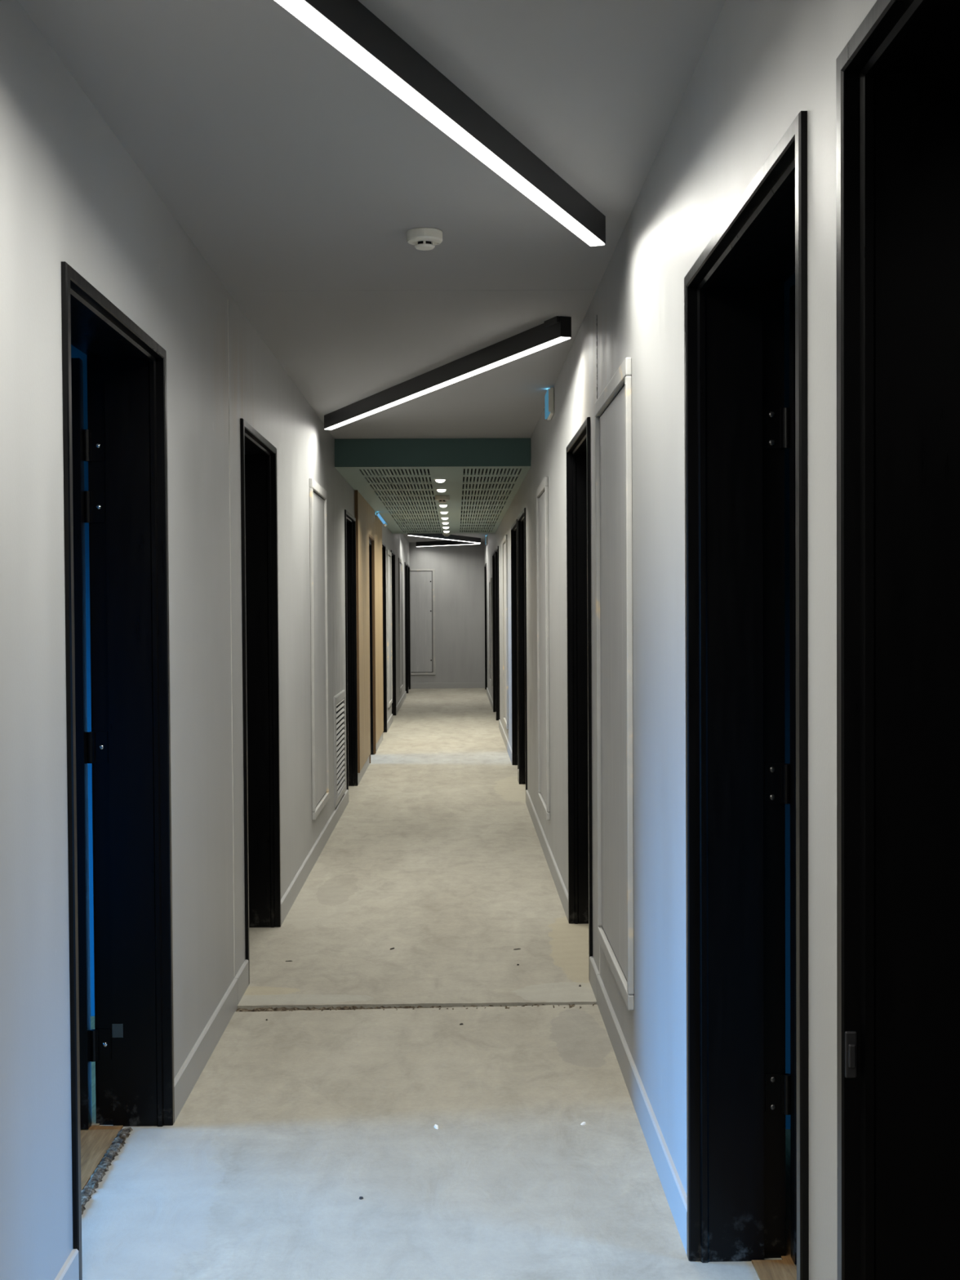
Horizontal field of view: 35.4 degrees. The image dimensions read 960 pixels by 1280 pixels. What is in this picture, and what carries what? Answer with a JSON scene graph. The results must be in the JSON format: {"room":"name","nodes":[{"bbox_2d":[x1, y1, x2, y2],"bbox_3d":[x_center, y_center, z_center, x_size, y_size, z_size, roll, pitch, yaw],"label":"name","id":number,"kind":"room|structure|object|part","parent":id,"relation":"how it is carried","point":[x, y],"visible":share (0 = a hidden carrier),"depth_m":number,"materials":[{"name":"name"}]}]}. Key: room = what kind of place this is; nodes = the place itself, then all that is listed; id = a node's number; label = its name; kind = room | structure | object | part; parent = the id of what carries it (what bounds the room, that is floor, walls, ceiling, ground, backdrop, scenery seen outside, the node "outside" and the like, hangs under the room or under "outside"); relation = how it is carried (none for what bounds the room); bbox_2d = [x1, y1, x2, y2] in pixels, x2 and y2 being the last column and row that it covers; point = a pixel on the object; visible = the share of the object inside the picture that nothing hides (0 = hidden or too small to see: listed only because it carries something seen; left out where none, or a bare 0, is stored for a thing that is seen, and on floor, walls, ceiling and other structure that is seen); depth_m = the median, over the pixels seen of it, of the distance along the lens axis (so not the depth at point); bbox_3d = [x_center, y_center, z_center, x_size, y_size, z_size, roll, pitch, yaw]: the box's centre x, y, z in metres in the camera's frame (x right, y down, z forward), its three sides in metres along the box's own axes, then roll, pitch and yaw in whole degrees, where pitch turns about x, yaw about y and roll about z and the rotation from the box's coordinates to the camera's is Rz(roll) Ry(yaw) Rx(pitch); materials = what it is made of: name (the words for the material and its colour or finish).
{"room":"building corridor","nodes":[
{"label":"building corridor","id":0,"kind":"room"},
{"bbox_2d":[71,344,94,1016],"bbox_3d":[-2.700,0.128,3.510,3.320,2.849,3.540,0,1,-1],"label":"wall","id":1,"kind":"structure","parent":0,"point":[75,353],"depth_m":5.18,"materials":[{"name":"teal paint"}]},
{"bbox_2d":[0,0,408,1279],"bbox_3d":[-1.071,-0.057,11.386,0.192,2.849,29.200,0,1,-1],"label":"wall","id":2,"kind":"structure","parent":0,"point":[71,193],"depth_m":3.50,"materials":[{"name":"grey paint"}]},
{"bbox_2d":[54,1248,79,1279],"bbox_3d":[-0.779,1.372,-0.045,0.012,0.105,6.273,0,1,-1],"label":"baseboard","id":3,"kind":"structure","parent":2,"relation":"attached to","point":[69,1270],"depth_m":3.04,"materials":[{"name":"grey paint"}]},
{"bbox_2d":[61,261,174,1279],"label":"door","id":4,"kind":"structure","parent":2,"relation":"in","point":[124,505],"depth_m":4.08,"materials":[{"name":"black paint"}]},
{"bbox_2d":[173,959,248,1121],"bbox_3d":[-0.859,1.263,4.883,0.012,0.105,1.483,0,1,-1],"label":"baseboard","id":5,"kind":"structure","parent":2,"relation":"attached to","point":[187,1077],"depth_m":4.71,"materials":[{"name":"grey paint"}]},
{"bbox_2d":[240,417,280,983],"bbox_3d":[-0.985,0.230,6.124,0.212,2.127,1.045,0,1,-1],"label":"door","id":6,"kind":"structure","parent":2,"relation":"in","point":[259,488],"depth_m":6.61,"materials":[{"name":"black paint"}]},
{"bbox_2d":[280,789,348,925],"bbox_3d":[-0.922,1.178,8.762,0.012,0.105,4.183,0,1,-1],"label":"baseboard","id":7,"kind":"structure","parent":2,"relation":"attached to","point":[287,900],"depth_m":8.03,"materials":[{"name":"grey paint"}]},
{"bbox_2d":[309,478,328,820],"bbox_3d":[-0.925,0.043,8.682,0.018,1.872,0.915,0,1,-1],"label":"access panel","id":8,"kind":"object","parent":2,"relation":"attached to","point":[317,505],"visible":1,"depth_m":8.67,"materials":[{"name":"grey paint"}]},
{"bbox_3d":[-0.917,0.056,8.239,0.018,1.775,0.028,0,1,-1],"label":"rail","id":9,"kind":"part","parent":8,"relation":"part of","materials":[{"name":"white paint"}]},
{"bbox_3d":[-0.930,-0.867,8.662,0.018,0.052,0.915,0,1,-1],"label":"rail","id":10,"kind":"part","parent":8,"relation":"part of","materials":[{"name":"white paint"}]},
{"bbox_3d":[-0.931,0.047,8.682,0.005,1.762,0.845,0,1,-1],"label":"panel","id":11,"kind":"part","parent":8,"relation":"part of","materials":[{"name":"grey paint"}]},
{"bbox_3d":[-0.919,0.956,8.702,0.018,0.044,0.915,0,1,-1],"label":"rail","id":12,"kind":"part","parent":8,"relation":"part of","materials":[{"name":"white paint"}]},
{"bbox_3d":[-0.932,0.037,9.125,0.018,1.775,0.028,0,1,-1],"label":"rail","id":13,"kind":"part","parent":8,"relation":"part of","materials":[{"name":"white paint"}]},
{"bbox_2d":[333,689,346,807],"bbox_3d":[-0.946,0.717,10.177,0.014,0.717,0.855,0,1,-1],"label":"air vent","id":14,"kind":"object","parent":2,"relation":"in","point":[340,748],"visible":1,"depth_m":10.13,"materials":[{"name":"white metal"}]},
{"bbox_2d":[344,509,357,790],"bbox_3d":[-1.070,0.115,11.354,0.212,2.127,1.050,0,1,-1],"label":"door","id":15,"kind":"structure","parent":2,"relation":"in","point":[349,520],"depth_m":11.85,"materials":[{"name":"black paint"}]},
{"bbox_2d":[357,755,369,785],"bbox_3d":[-0.986,1.090,12.728,0.012,0.105,1.568,0,1,-1],"label":"baseboard","id":16,"kind":"structure","parent":2,"relation":"attached to","point":[366,764],"depth_m":12.65,"materials":[{"name":"grey paint"}]},
{"bbox_2d":[354,489,383,773],"bbox_3d":[-1.007,-0.066,13.930,0.029,2.329,4.025,0,1,-1],"label":"cladding","id":17,"kind":"object","parent":2,"relation":"attached to","point":[368,525],"visible":0.95,"depth_m":13.17,"materials":[{"name":"brown wood"}]},
{"bbox_2d":[376,513,387,526],"bbox_3d":[-0.959,-1.173,14.683,0.099,0.122,0.272,0,1,-1],"label":"exit sign","id":18,"kind":"object","parent":17,"relation":"attached to","point":[378,515],"visible":1,"depth_m":14.55,"materials":[{"name":"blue plastic"}]},
{"bbox_2d":[368,538,373,755],"bbox_3d":[-1.528,0.095,13.943,1.012,2.058,0.919,0,1,-1],"label":"door","id":19,"kind":"structure","parent":2,"relation":"in","point":[370,540],"depth_m":14.37,"materials":[{"name":"black paint"}]},
{"bbox_2d":[373,733,382,754],"bbox_3d":[-1.026,1.036,15.199,0.012,0.105,1.532,0,1,-1],"label":"baseboard","id":20,"kind":"structure","parent":2,"relation":"attached to","point":[379,742],"depth_m":15.23,"materials":[{"name":"grey paint"}]},
{"bbox_2d":[382,542,386,732],"bbox_3d":[-1.153,0.002,16.458,0.212,2.127,1.000,0,1,-1],"label":"door","id":21,"kind":"structure","parent":2,"relation":"in","point":[384,548],"depth_m":16.93,"materials":[{"name":"black paint"}]},
{"bbox_2d":[386,549,392,707],"bbox_3d":[-1.073,-0.141,17.861,0.018,1.830,0.950,0,1,-1],"label":"access panel","id":22,"kind":"object","parent":2,"relation":"attached to","point":[388,556],"visible":1,"depth_m":17.91,"materials":[{"name":"grey paint"}]},
{"bbox_3d":[-1.066,-0.127,17.401,0.018,1.733,0.028,0,1,-1],"label":"rail","id":23,"kind":"part","parent":22,"relation":"part of","materials":[{"name":"white paint"}]},
{"bbox_3d":[-1.079,-1.030,17.841,0.018,0.052,0.950,0,1,-1],"label":"rail","id":24,"kind":"part","parent":22,"relation":"part of","materials":[{"name":"white paint"}]},
{"bbox_3d":[-1.080,-0.137,17.861,0.005,1.720,0.880,0,1,-1],"label":"panel","id":25,"kind":"part","parent":22,"relation":"part of","materials":[{"name":"grey paint"}]},
{"bbox_3d":[-1.068,0.752,17.881,0.018,0.044,0.950,0,1,-1],"label":"rail","id":26,"kind":"part","parent":22,"relation":"part of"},
{"bbox_3d":[-1.081,-0.147,18.322,0.018,1.733,0.028,0,1,-1],"label":"rail","id":27,"kind":"part","parent":22,"relation":"part of","materials":[{"name":"white paint"}]},
{"bbox_2d":[386,713,392,731],"bbox_3d":[-1.067,0.979,17.756,0.012,0.105,1.548,0,1,-1],"label":"baseboard","id":28,"kind":"structure","parent":2,"relation":"attached to","point":[389,722],"depth_m":17.68,"materials":[{"name":"grey paint"}]},
{"bbox_2d":[390,550,395,715],"bbox_3d":[-1.195,-0.055,19.047,0.212,2.127,1.080,0,1,-1],"label":"door","id":29,"kind":"structure","parent":2,"relation":"in","point":[393,611],"depth_m":19.56,"materials":[{"name":"black paint"}]},
{"bbox_2d":[398,557,403,691],"bbox_3d":[-1.132,-0.223,21.485,0.018,1.865,1.100,0,1,-1],"label":"access panel","id":30,"kind":"object","parent":2,"relation":"attached to","point":[400,561],"visible":1,"depth_m":21.55,"materials":[{"name":"grey paint"}]},
{"bbox_3d":[-1.123,-0.207,20.949,0.018,1.768,0.028,0,1,-1],"label":"rail","id":31,"kind":"part","parent":30,"relation":"part of","materials":[{"name":"white paint"}]},
{"bbox_3d":[-1.138,-0.219,21.485,0.005,1.755,1.030,0,1,-1],"label":"panel","id":32,"kind":"part","parent":30,"relation":"part of","materials":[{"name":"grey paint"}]},
{"bbox_3d":[-1.141,-0.231,22.021,0.018,1.768,0.028,0,1,-1],"label":"rail","id":33,"kind":"part","parent":30,"relation":"part of","materials":[{"name":"white paint"}]},
{"bbox_2d":[395,691,406,715],"bbox_3d":[-1.129,0.895,21.584,0.012,0.105,3.948,0,1,-1],"label":"baseboard","id":34,"kind":"structure","parent":2,"relation":"attached to","point":[403,697],"depth_m":21.39,"materials":[{"name":"grey paint"}]},
{"bbox_2d":[404,562,408,693],"bbox_3d":[-1.276,-0.166,24.070,0.212,2.127,1.070,0,1,-1],"label":"door","id":35,"kind":"structure","parent":2,"relation":"in","point":[406,564],"depth_m":24.57,"materials":[{"name":"black paint"}]},
{"bbox_2d":[407,564,410,688],"bbox_3d":[-1.295,-0.192,25.254,0.212,2.127,1.060,0,1,-1],"label":"door","id":36,"kind":"structure","parent":2,"relation":"in","point":[408,566],"depth_m":25.75,"materials":[{"name":"black paint"}]},
{"bbox_2d":[17,0,725,542],"bbox_3d":[-0.336,-1.415,11.368,1.300,0.102,29.200,0,1,-1],"label":"ceiling","id":37,"kind":"structure","parent":0,"point":[286,165],"depth_m":3.78,"materials":[{"name":"grey paint"}]},
{"bbox_2d":[406,227,442,250],"bbox_3d":[-0.165,-1.188,4.473,0.107,0.051,0.107,0,1,-1],"label":"smoke detector","id":38,"kind":"object","parent":37,"relation":"attached to","point":[423,238],"visible":1,"depth_m":4.44,"materials":[{"name":"white plastic"}]},
{"bbox_2d":[274,0,605,246],"bbox_3d":[-0.221,-1.136,2.840,0.046,0.082,3.158,0,1,21],"label":"strip light","id":39,"kind":"object","parent":37,"relation":"attached to","point":[348,26],"visible":1,"depth_m":3.17,"materials":[{"name":"black metal"}]},
{"bbox_2d":[407,533,480,542],"bbox_3d":[-0.516,-1.583,23.090,0.047,0.082,2.947,0,1,20],"label":"strip light","id":40,"kind":"object","parent":37,"relation":"attached to","point":[451,537],"visible":0.69,"depth_m":23.24,"materials":[{"name":"black metal"}]},
{"bbox_2d":[324,315,571,430],"bbox_3d":[-0.283,-1.233,7.266,0.061,0.082,3.186,-1,1,-22],"label":"strip light","id":41,"kind":"object","parent":37,"relation":"attached to","point":[557,329],"visible":1,"depth_m":6.76,"materials":[{"name":"black metal"}]},
{"bbox_2d":[416,540,479,546],"bbox_3d":[-0.547,-1.632,25.320,1.443,0.082,0.047,1,2,42],"label":"strip light","id":42,"kind":"object","parent":37,"relation":"attached to","point":[442,543],"visible":0.76,"depth_m":25.37,"materials":[{"name":"black metal"}]},
{"bbox_2d":[417,543,479,546],"bbox_3d":[-0.547,-1.595,25.320,1.436,0.008,0.042,1,2,42],"label":"diffuser","id":43,"kind":"object","parent":42,"relation":"attached to","point":[418,544],"depth_m":25.44,"materials":[{"name":"white plastic"}]},
{"bbox_2d":[334,438,530,533],"bbox_3d":[-0.386,-1.342,14.520,1.300,0.186,9.100,0,1,-1],"label":"ceiling","id":44,"kind":"structure","parent":0,"point":[396,477],"depth_m":10.83,"materials":[{"name":"teal paint"}]},
{"bbox_2d":[434,478,446,482],"bbox_3d":[-0.289,-1.158,10.954,0.092,0.025,0.092,0,1,-1],"label":"recessed light","id":45,"kind":"object","parent":44,"relation":"in","point":[438,480],"visible":1,"depth_m":10.93,"materials":[{"name":"white plastic"}]},
{"bbox_2d":[435,488,447,492],"bbox_3d":[-0.304,-1.178,11.873,0.092,0.025,0.092,0,1,-1],"label":"recessed light","id":46,"kind":"object","parent":44,"relation":"in","point":[437,490],"visible":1,"depth_m":11.85,"materials":[{"name":"white plastic"}]},
{"bbox_2d":[435,495,449,502],"bbox_3d":[-0.316,-1.177,12.594,0.123,0.058,0.123,0,1,-1],"label":"smoke detector","id":47,"kind":"object","parent":44,"relation":"attached to","point":[442,499],"visible":1,"depth_m":12.55,"materials":[{"name":"white plastic"}]},
{"bbox_2d":[438,504,448,507],"bbox_3d":[-0.334,-1.218,13.683,0.092,0.025,0.092,0,1,-1],"label":"recessed light","id":48,"kind":"object","parent":44,"relation":"in","point":[440,505],"visible":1,"depth_m":13.66,"materials":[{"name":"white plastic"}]},
{"bbox_2d":[440,511,448,514],"bbox_3d":[-0.350,-1.240,14.682,0.092,0.025,0.092,0,1,-1],"label":"recessed light","id":49,"kind":"object","parent":44,"relation":"in","point":[441,512],"visible":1,"depth_m":14.65,"materials":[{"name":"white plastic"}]},
{"bbox_2d":[442,533,450,536],"bbox_3d":[-0.422,-1.323,18.921,0.096,0.046,0.096,0,1,-1],"label":"smoke detector","id":50,"kind":"object","parent":44,"relation":"attached to","point":[443,534],"visible":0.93,"depth_m":18.89,"materials":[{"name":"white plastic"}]},
{"bbox_2d":[80,688,796,1279],"bbox_3d":[-0.320,1.210,11.436,8.080,0.104,29.220,0,1,-1],"label":"floor","id":51,"kind":"structure","parent":0,"point":[293,1117],"depth_m":4.36,"materials":[{"name":"concrete"}]},
{"bbox_2d":[80,1127,133,1214],"bbox_3d":[-0.948,1.336,3.615,0.049,0.015,0.930,0,1,-1],"label":"broken screed","id":52,"kind":"object","parent":51,"relation":"on","point":[117,1144],"visible":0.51,"depth_m":3.80,"materials":[{"name":"grey concrete"}]},
{"bbox_2d":[235,1003,595,1011],"bbox_3d":[-0.221,1.303,5.317,1.300,0.017,0.110,0,1,-1],"label":"joint","id":53,"kind":"object","parent":51,"relation":"on","point":[353,1007],"visible":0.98,"depth_m":5.32,"materials":[{"name":"grey metal"}]},
{"bbox_2d":[408,542,484,683],"bbox_3d":[-0.566,-0.385,26.067,1.680,2.849,0.150,0,1,-1],"label":"wall","id":54,"kind":"structure","parent":0,"point":[460,583],"depth_m":25.99,"materials":[{"name":"grey paint"}]},
{"bbox_2d":[410,568,435,675],"bbox_3d":[-0.986,-0.309,25.978,0.423,1.830,0.018,0,1,-1],"label":"access panel","id":55,"kind":"object","parent":54,"relation":"attached to","point":[422,580],"visible":1,"depth_m":25.98,"materials":[{"name":"grey"}]},
{"bbox_3d":[-0.992,-1.209,25.958,0.423,0.030,0.018,0,1,-1],"label":"rail","id":56,"kind":"part","parent":55,"relation":"part of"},
{"bbox_3d":[-0.981,0.583,25.998,0.423,0.045,0.018,0,1,-1],"label":"rail","id":57,"kind":"part","parent":55,"relation":"part of","materials":[{"name":"white paint"}]},
{"bbox_3d":[-0.795,-0.318,25.981,0.042,1.754,0.018,0,1,-1],"label":"rail","id":58,"kind":"part","parent":55,"relation":"part of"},
{"bbox_2d":[410,682,484,688],"bbox_3d":[-0.557,0.793,26.012,1.274,0.105,0.012,0,1,-1],"label":"baseboard","id":59,"kind":"structure","parent":54,"relation":"attached to","point":[446,685],"depth_m":26.00,"materials":[{"name":"grey paint"}]},
{"bbox_2d":[484,0,876,1279],"bbox_3d":[0.416,-0.066,11.410,0.193,2.849,29.200,0,1,-1],"label":"wall","id":60,"kind":"structure","parent":0,"point":[762,64],"depth_m":3.45,"materials":[{"name":"grey paint"}]},
{"bbox_2d":[484,563,487,689],"bbox_3d":[0.197,-0.195,25.008,0.212,2.127,1.200,0,1,-1],"label":"door","id":61,"kind":"structure","parent":60,"relation":"in","point":[485,565],"depth_m":25.57,"materials":[{"name":"black paint"}]},
{"bbox_2d":[486,687,493,710],"bbox_3d":[0.148,0.872,22.280,0.012,0.105,4.298,0,1,-1],"label":"baseboard","id":62,"kind":"structure","parent":60,"relation":"attached to","point":[487,691],"depth_m":21.92,"materials":[{"name":"grey paint"}]},
{"bbox_2d":[488,577,493,685],"bbox_3d":[0.154,-0.125,21.308,0.018,1.490,1.100,0,1,-1],"label":"access panel","id":63,"kind":"object","parent":60,"relation":"attached to","point":[491,579],"visible":1,"depth_m":21.42,"materials":[{"name":"grey paint"}]},
{"bbox_3d":[0.145,-0.133,21.844,0.018,1.393,0.028,0,1,-1],"label":"rail","id":64,"kind":"part","parent":63,"relation":"part of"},
{"bbox_3d":[0.160,-0.121,21.308,0.005,1.380,1.030,0,1,-1],"label":"panel","id":65,"kind":"part","parent":63,"relation":"part of","materials":[{"name":"grey paint"}]},
{"bbox_3d":[0.162,-0.109,20.772,0.018,1.393,0.028,0,1,-1],"label":"rail","id":66,"kind":"part","parent":63,"relation":"part of","materials":[{"name":"white paint"}]},
{"bbox_2d":[492,550,496,711],"bbox_3d":[0.287,-0.073,19.460,0.212,2.127,1.300,0,1,-1],"label":"door","id":67,"kind":"structure","parent":60,"relation":"in","point":[494,553],"depth_m":20.07,"materials":[{"name":"black paint"}]},
{"bbox_2d":[495,546,499,720],"bbox_3d":[0.309,-0.042,18.056,0.212,2.127,1.150,0,1,-1],"label":"door","id":68,"kind":"structure","parent":60,"relation":"in","point":[497,610],"depth_m":18.59,"materials":[{"name":"black paint"}]},
{"bbox_2d":[502,534,508,729],"bbox_3d":[0.254,-0.087,15.083,0.018,1.890,1.050,0,1,-1],"label":"access panel","id":69,"kind":"object","parent":60,"relation":"attached to","point":[504,547],"visible":1,"depth_m":15.15,"materials":[{"name":"grey paint"}]},
{"bbox_3d":[0.246,-0.095,15.594,0.018,1.793,0.028,0,1,-1],"label":"rail","id":70,"kind":"part","parent":69,"relation":"part of","materials":[{"name":"white paint"}]},
{"bbox_3d":[0.248,-1.006,15.062,0.018,0.052,1.050,0,1,-1],"label":"rail","id":71,"kind":"part","parent":69,"relation":"part of","materials":[{"name":"white paint"}]},
{"bbox_3d":[0.260,-0.084,15.083,0.005,1.780,0.980,0,1,-1],"label":"panel","id":72,"kind":"part","parent":69,"relation":"part of","materials":[{"name":"grey paint"}]},
{"bbox_3d":[0.260,0.835,15.103,0.018,0.044,1.050,0,1,-1],"label":"rail","id":73,"kind":"part","parent":69,"relation":"part of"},
{"bbox_3d":[0.262,-0.072,14.572,0.018,1.793,0.028,0,1,-1],"label":"rail","id":74,"kind":"part","parent":69,"relation":"part of","materials":[{"name":"white paint"}]},
{"bbox_2d":[498,719,511,763],"bbox_3d":[0.258,1.022,15.447,0.012,0.105,4.108,0,1,-1],"label":"baseboard","id":75,"kind":"structure","parent":60,"relation":"attached to","point":[500,727],"depth_m":15.09,"materials":[{"name":"grey paint"}]},
{"bbox_2d":[511,519,519,769],"bbox_3d":[0.395,0.075,12.753,0.212,2.127,1.240,0,1,-1],"label":"door","id":76,"kind":"structure","parent":60,"relation":"in","point":[514,613],"depth_m":13.33,"materials":[{"name":"black paint"}]},
{"bbox_2d":[517,768,519,783],"bbox_3d":[0.313,1.097,12.054,0.012,0.105,0.198,0,1,-1],"label":"baseboard","id":77,"kind":"structure","parent":60,"relation":"attached to","point":[518,769],"depth_m":12.05,"materials":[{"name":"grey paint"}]},
{"bbox_2d":[517,507,527,790],"bbox_3d":[0.418,0.106,11.343,0.212,2.127,1.180,0,1,-1],"label":"door","id":78,"kind":"structure","parent":60,"relation":"in","point":[522,551],"depth_m":11.89,"materials":[{"name":"black paint"}]},
{"bbox_2d":[536,476,550,820],"bbox_3d":[0.359,0.038,8.587,0.018,1.865,0.885,0,1,-1],"label":"access panel","id":79,"kind":"object","parent":60,"relation":"attached to","point":[542,502],"visible":1,"depth_m":8.59,"materials":[{"name":"grey paint"}]},
{"bbox_3d":[0.352,0.033,9.016,0.018,1.768,0.028,0,1,-1],"label":"rail","id":80,"kind":"part","parent":79,"relation":"part of","materials":[{"name":"white paint"}]},
{"bbox_3d":[0.353,-0.868,8.567,0.018,0.052,0.885,0,1,-1],"label":"rail","id":81,"kind":"part","parent":79,"relation":"part of","materials":[{"name":"white paint"}]},
{"bbox_3d":[0.366,0.042,8.588,0.005,1.755,0.815,0,1,-1],"label":"panel","id":82,"kind":"part","parent":79,"relation":"part of","materials":[{"name":"grey paint"}]},
{"bbox_3d":[0.365,0.949,8.608,0.018,0.044,0.885,0,1,-1],"label":"rail","id":83,"kind":"part","parent":79,"relation":"part of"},
{"bbox_3d":[0.366,0.052,8.159,0.018,1.768,0.028,0,1,-1],"label":"rail","id":84,"kind":"part","parent":79,"relation":"part of","materials":[{"name":"white paint"}]},
{"bbox_2d":[525,790,568,920],"bbox_3d":[0.367,1.170,8.740,0.012,0.105,4.068,0,1,-1],"label":"baseboard","id":85,"kind":"structure","parent":60,"relation":"attached to","point":[562,892],"depth_m":8.10,"materials":[{"name":"grey paint"}]},
{"bbox_2d":[544,386,554,420],"bbox_3d":[0.357,-1.212,7.726,0.032,0.134,0.272,0,1,-1],"label":"exit sign","id":86,"kind":"object","parent":60,"relation":"attached to","point":[549,395],"visible":1,"depth_m":7.59,"materials":[{"name":"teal plastic"}]},
{"bbox_3d":[0.346,-1.212,7.727,0.010,0.123,0.260,0,1,-1],"label":"lit panel","id":87,"kind":"part","parent":86,"relation":"part of","materials":[{"name":"blue plastic"}]},
{"bbox_2d":[566,417,592,977],"bbox_3d":[0.502,0.221,6.155,0.212,2.127,1.060,0,1,-1],"label":"door","id":88,"kind":"structure","parent":60,"relation":"in","point":[578,451],"depth_m":6.65,"materials":[{"name":"black paint"}]},
{"bbox_2d":[595,357,634,1010],"bbox_3d":[0.421,0.119,4.774,0.018,1.868,0.955,0,1,-1],"label":"access panel","id":89,"kind":"object","parent":60,"relation":"attached to","point":[613,428],"visible":1,"depth_m":4.71,"materials":[{"name":"grey paint"}]},
{"bbox_3d":[0.413,0.113,5.237,0.018,1.771,0.028,0,1,-1],"label":"rail","id":90,"kind":"part","parent":89,"relation":"part of","materials":[{"name":"white paint"}]},
{"bbox_3d":[0.427,0.123,4.774,0.005,1.758,0.885,0,1,-1],"label":"panel","id":91,"kind":"part","parent":89,"relation":"part of","materials":[{"name":"grey paint"}]},
{"bbox_3d":[0.415,-0.789,4.754,0.018,0.052,0.955,0,1,-1],"label":"rail","id":92,"kind":"part","parent":89,"relation":"part of","materials":[{"name":"white paint"}]},
{"bbox_3d":[0.426,1.031,4.794,0.018,0.044,0.955,0,1,-1],"label":"rail","id":93,"kind":"part","parent":89,"relation":"part of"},
{"bbox_3d":[0.428,0.133,4.311,0.018,1.771,0.028,0,1,-1],"label":"rail","id":94,"kind":"part","parent":89,"relation":"part of","materials":[{"name":"white paint"}]},
{"bbox_2d":[589,955,687,1255],"bbox_3d":[0.436,1.265,4.458,0.012,0.105,2.376,0,1,-1],"label":"baseboard","id":95,"kind":"structure","parent":60,"relation":"attached to","point":[673,1189],"depth_m":4.00,"materials":[{"name":"grey paint"}]},
{"bbox_2d":[684,111,808,1279],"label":"door","id":96,"kind":"structure","parent":60,"relation":"in","point":[739,427],"depth_m":3.21,"materials":[{"name":"black paint"}]},
{"bbox_2d":[835,0,959,1279],"bbox_3d":[0.579,0.325,1.432,0.212,2.127,1.060,0,1,-1],"label":"door","id":97,"kind":"structure","parent":60,"relation":"in","point":[898,74],"depth_m":1.92,"materials":[{"name":"black paint"}]},
{"bbox_3d":[0.477,0.533,1.931,0.015,0.060,0.012,0,1,-1],"label":"strike plate","id":98,"kind":"part","parent":97,"relation":"part of","materials":[{"name":"black metal"}]},
{"bbox_2d":[784,271,795,1128],"bbox_3d":[2.320,0.124,2.291,3.320,2.849,3.740,0,1,-1],"label":"wall","id":99,"kind":"structure","parent":0,"point":[790,281],"depth_m":4.02,"materials":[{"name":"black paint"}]}
]}

